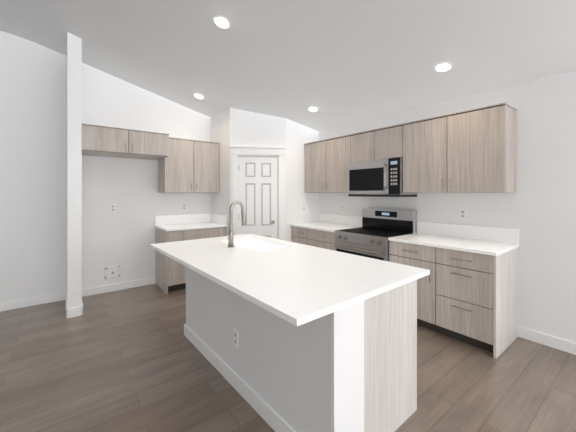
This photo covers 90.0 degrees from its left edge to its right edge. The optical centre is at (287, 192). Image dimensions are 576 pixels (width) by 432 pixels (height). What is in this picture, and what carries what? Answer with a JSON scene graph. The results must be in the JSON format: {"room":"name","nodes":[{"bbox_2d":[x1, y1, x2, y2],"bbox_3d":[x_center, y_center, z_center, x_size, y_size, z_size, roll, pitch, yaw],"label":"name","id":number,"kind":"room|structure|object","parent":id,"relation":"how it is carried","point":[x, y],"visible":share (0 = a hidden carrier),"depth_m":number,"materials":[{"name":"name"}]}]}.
{"room":"kitchen","nodes":[
{"label":"kitchen","id":0,"kind":"room"},
{"bbox_2d":[67,32,81,308],"bbox_3d":[-2.694,-0.380,3.623,0.133,3.620,0.734,0,0,-38],"label":"wall","id":1,"kind":"structure","parent":0,"point":[74,171],"depth_m":3.33,"materials":[{"name":"white paint"}]},
{"bbox_2d":[65,292,68,318],"bbox_3d":[-2.738,1.377,3.560,0.014,0.105,0.717,0,0,-38],"label":"baseboard","id":2,"kind":"structure","parent":1,"relation":"attached to","point":[67,310],"depth_m":3.29,"materials":[{"name":"white wood"}]},
{"bbox_2d":[77,295,82,315],"bbox_3d":[-2.631,1.377,3.643,0.039,0.105,0.717,0,0,-38],"label":"baseboard","id":3,"kind":"structure","parent":1,"relation":"attached to","point":[79,309],"depth_m":3.36,"materials":[{"name":"white wood"}]},
{"bbox_2d":[0,31,210,302],"bbox_3d":[-2.871,-0.380,4.014,6.975,3.620,0.100,0,0,-38],"label":"wall","id":4,"kind":"structure","parent":0,"point":[33,169],"depth_m":3.85,"materials":[{"name":"paint"}]},
{"bbox_2d":[0,292,64,310],"bbox_3d":[-4.229,1.377,2.890,3.192,0.105,0.017,0,0,-38],"label":"baseboard","id":5,"kind":"structure","parent":4,"relation":"attached to","point":[9,305],"depth_m":3.64,"materials":[{"name":"white wood"}]},
{"bbox_2d":[105,265,120,278],"bbox_3d":[-2.543,1.150,4.183,0.200,0.160,0.034,0,0,-38],"label":"waterline","id":6,"kind":"object","parent":4,"relation":"attached to","point":[112,271],"visible":1,"depth_m":4.19,"materials":[{"name":"white plastic"}]},
{"bbox_2d":[110,204,115,211],"bbox_3d":[-2.551,0.220,4.194,0.072,0.118,0.007,0,0,-38],"label":"outlet","id":7,"kind":"object","parent":4,"relation":"attached to","point":[112,207],"visible":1,"depth_m":4.19,"materials":[{"name":"white plastic"}]},
{"bbox_2d":[82,277,155,296],"bbox_3d":[-2.473,1.377,4.248,0.980,0.105,0.016,0,0,-38],"label":"baseboard","id":8,"kind":"structure","parent":4,"relation":"attached to","point":[148,281],"depth_m":4.22,"materials":[{"name":"white wood"}]},
{"bbox_2d":[82,123,168,159],"bbox_3d":[-2.265,-0.678,4.008,1.012,0.317,0.648,0,0,-38],"label":"upper cabinet","id":9,"kind":"object","parent":4,"relation":"attached to","point":[102,141],"visible":0.98,"depth_m":3.78,"materials":[{"name":"brown wood"}]},
{"bbox_2d":[182,203,185,210],"bbox_3d":[-1.741,0.235,4.821,0.072,0.118,0.007,0,0,-38],"label":"outlet","id":10,"kind":"object","parent":4,"relation":"attached to","point":[183,206],"visible":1,"depth_m":4.81,"materials":[{"name":"white plastic"}]},
{"bbox_2d":[158,137,219,192],"bbox_3d":[-1.592,-0.421,4.681,0.876,0.832,0.408,0,0,-38],"label":"upper cabinet","id":11,"kind":"object","parent":4,"relation":"attached to","point":[188,166],"visible":0.96,"depth_m":4.51,"materials":[{"name":"brown wood"}]},
{"bbox_2d":[211,108,229,235],"bbox_3d":[-1.101,-0.380,4.849,0.100,3.620,0.745,0,0,-38],"label":"wall","id":12,"kind":"structure","parent":0,"point":[220,134],"depth_m":4.71,"materials":[{"name":"paint"}]},
{"bbox_2d":[230,108,285,240],"bbox_3d":[-0.481,-0.380,4.643,0.890,3.620,0.100,0,0,-9],"label":"wall","id":13,"kind":"structure","parent":0,"point":[247,128],"depth_m":4.59,"materials":[{"name":"paint"}]},
{"bbox_2d":[230,146,285,239],"bbox_3d":[-0.476,0.345,4.614,0.874,2.170,0.158,0,0,-9],"label":"door","id":14,"kind":"structure","parent":13,"relation":"attached to","point":[257,183],"depth_m":4.60,"materials":[{"name":"white wood"}]},
{"bbox_2d":[0,284,575,431],"bbox_3d":[0.062,1.480,0.226,6.975,0.100,9.682,0,0,-38],"label":"floor","id":15,"kind":"structure","parent":0,"point":[134,359],"depth_m":2.21,"materials":[{"name":"brown wood"}]},
{"bbox_2d":[155,213,226,293],"bbox_3d":[-1.536,0.895,4.571,0.922,1.070,0.652,0,0,-38],"label":"base cabinet","id":16,"kind":"object","parent":15,"relation":"on","point":[170,274],"visible":0.52,"depth_m":4.35,"materials":[{"name":"brown wood"}]},
{"bbox_2d":[184,238,418,431],"bbox_3d":[-0.088,0.985,2.415,0.861,0.890,1.990,0,0,-40],"label":"kitchen island","id":17,"kind":"object","parent":15,"relation":"on","point":[284,336],"depth_m":1.70,"materials":[{"name":"paint"}]},
{"bbox_2d":[150,234,429,325],"bbox_3d":[-0.217,0.525,2.389,1.172,0.030,2.214,0,0,-40],"label":"island countertop","id":18,"kind":"structure","parent":17,"relation":"on","point":[298,284],"depth_m":1.82,"materials":[{"name":"white stone"}]},
{"bbox_2d":[228,201,245,247],"bbox_3d":[-0.495,0.294,2.776,0.196,0.433,0.087,0,0,-40],"label":"faucet","id":19,"kind":"object","parent":18,"relation":"on","point":[231,237],"visible":1,"depth_m":2.72,"materials":[{"name":"silver metal"}]},
{"bbox_2d":[290,225,335,250],"bbox_3d":[0.612,0.985,4.524,0.639,0.890,1.004,0,0,-38],"label":"base cabinet","id":20,"kind":"object","parent":15,"relation":"on","point":[311,237],"depth_m":4.28,"materials":[{"name":"brown wood"}]},
{"bbox_2d":[294,221,361,232],"bbox_3d":[0.604,0.525,4.517,0.660,0.030,1.004,0,0,-38],"label":"countertop","id":21,"kind":"structure","parent":20,"relation":"on","point":[325,226],"depth_m":4.38,"materials":[{"name":"white stone"}]},
{"bbox_2d":[334,208,415,261],"bbox_3d":[1.110,0.828,3.768,0.730,1.205,0.792,0,0,-38],"label":"range","id":22,"kind":"object","parent":15,"relation":"on","point":[374,233],"visible":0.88,"depth_m":3.71,"materials":[{"name":"silver metal"}]},
{"bbox_2d":[389,241,518,358],"bbox_3d":[1.727,0.985,3.085,0.639,0.890,1.036,0,0,-38],"label":"base cabinet","id":23,"kind":"object","parent":15,"relation":"on","point":[467,289],"depth_m":2.72,"materials":[{"name":"brown wood"}]},
{"bbox_2d":[388,233,517,256],"bbox_3d":[1.720,0.525,3.076,0.660,0.030,1.042,0,0,-38],"label":"countertop","id":24,"kind":"structure","parent":23,"relation":"on","point":[463,244],"depth_m":2.91,"materials":[{"name":"white stone"}]},
{"bbox_2d":[0,0,575,131],"bbox_3d":[0.062,-1.580,0.226,6.975,1.020,9.682,0,0,-38],"label":"ceiling","id":25,"kind":"structure","parent":0,"point":[338,63],"depth_m":2.86,"materials":[{"name":"paint"}]},
{"bbox_2d":[193,93,204,98],"bbox_3d":[-1.333,-1.446,4.306,0.165,0.045,0.170,0,0,-38],"label":"recessed light","id":26,"kind":"object","parent":25,"relation":"in","point":[198,96],"visible":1,"depth_m":4.29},
{"bbox_2d":[212,15,230,28],"bbox_3d":[-0.605,-1.558,2.631,0.165,0.045,0.170,0,0,-38],"label":"recessed light","id":27,"kind":"object","parent":25,"relation":"in","point":[221,22],"visible":1,"depth_m":2.62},
{"bbox_2d":[307,107,318,111],"bbox_3d":[0.359,-1.204,4.144,0.168,0.032,0.170,0,0,-38],"label":"recessed light","id":28,"kind":"object","parent":25,"relation":"in","point":[313,109],"visible":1,"depth_m":4.13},
{"bbox_2d":[433,62,452,71],"bbox_3d":[1.480,-1.199,2.750,0.168,0.032,0.170,0,0,-38],"label":"recessed light","id":29,"kind":"object","parent":25,"relation":"in","point":[442,67],"visible":1,"depth_m":2.75,"materials":[{"name":"white plastic"}]},
{"bbox_2d":[286,119,318,241],"bbox_3d":[0.231,-0.380,4.930,0.746,3.620,0.100,0,0,-38],"label":"wall","id":30,"kind":"structure","parent":0,"point":[298,136],"depth_m":4.81,"materials":[{"name":"paint"}]},
{"bbox_2d":[319,70,575,342],"bbox_3d":[2.780,-0.380,2.331,0.100,3.620,9.682,0,0,-38],"label":"wall","id":31,"kind":"structure","parent":0,"point":[537,208],"depth_m":2.78,"materials":[{"name":"paint"}]},
{"bbox_2d":[304,135,348,192],"bbox_3d":[0.725,-0.421,4.611,0.354,0.832,1.004,0,0,-38],"label":"upper cabinet","id":32,"kind":"object","parent":31,"relation":"attached to","point":[326,162],"depth_m":4.48,"materials":[{"name":"brown wood"}]},
{"bbox_2d":[348,124,399,161],"bbox_3d":[1.277,-0.636,3.898,0.354,0.402,0.800,0,0,-38],"label":"upper cabinet","id":33,"kind":"object","parent":31,"relation":"attached to","point":[380,143],"depth_m":3.78,"materials":[{"name":"brown wood"}]},
{"bbox_2d":[348,157,416,196],"bbox_3d":[1.231,-0.192,3.862,0.468,0.480,0.792,0,0,-38],"label":"over-the-range microwave","id":34,"kind":"object","parent":33,"relation":"attached to","point":[377,178],"visible":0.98,"depth_m":3.68,"materials":[{"name":"silver metal"}]},
{"bbox_2d":[319,213,517,244],"bbox_3d":[1.421,0.435,3.985,0.020,0.150,2.846,0,0,-38],"label":"backsplash","id":35,"kind":"structure","parent":31,"relation":"attached to","point":[480,233],"depth_m":3.31,"materials":[{"name":"white stone"}]},
{"bbox_2d":[400,102,516,192],"bbox_3d":[1.834,-0.421,3.178,0.354,0.832,1.020,0,0,-38],"label":"upper cabinet","id":36,"kind":"object","parent":31,"relation":"attached to","point":[470,151],"depth_m":2.95,"materials":[{"name":"brown wood"}]},
{"bbox_2d":[459,209,465,218],"bbox_3d":[1.985,0.240,3.269,0.007,0.118,0.072,0,0,-38],"label":"electrical outlet","id":37,"kind":"object","parent":31,"relation":"attached to","point":[462,213],"visible":1,"depth_m":3.27,"materials":[{"name":"white plastic"}]},
{"bbox_2d":[518,326,575,354],"bbox_3d":[3.956,1.377,0.720,0.014,0.105,5.435,0,0,-38],"label":"baseboard","id":38,"kind":"structure","parent":31,"relation":"attached to","point":[550,341],"depth_m":2.69,"materials":[{"name":"white wood"}]}
]}

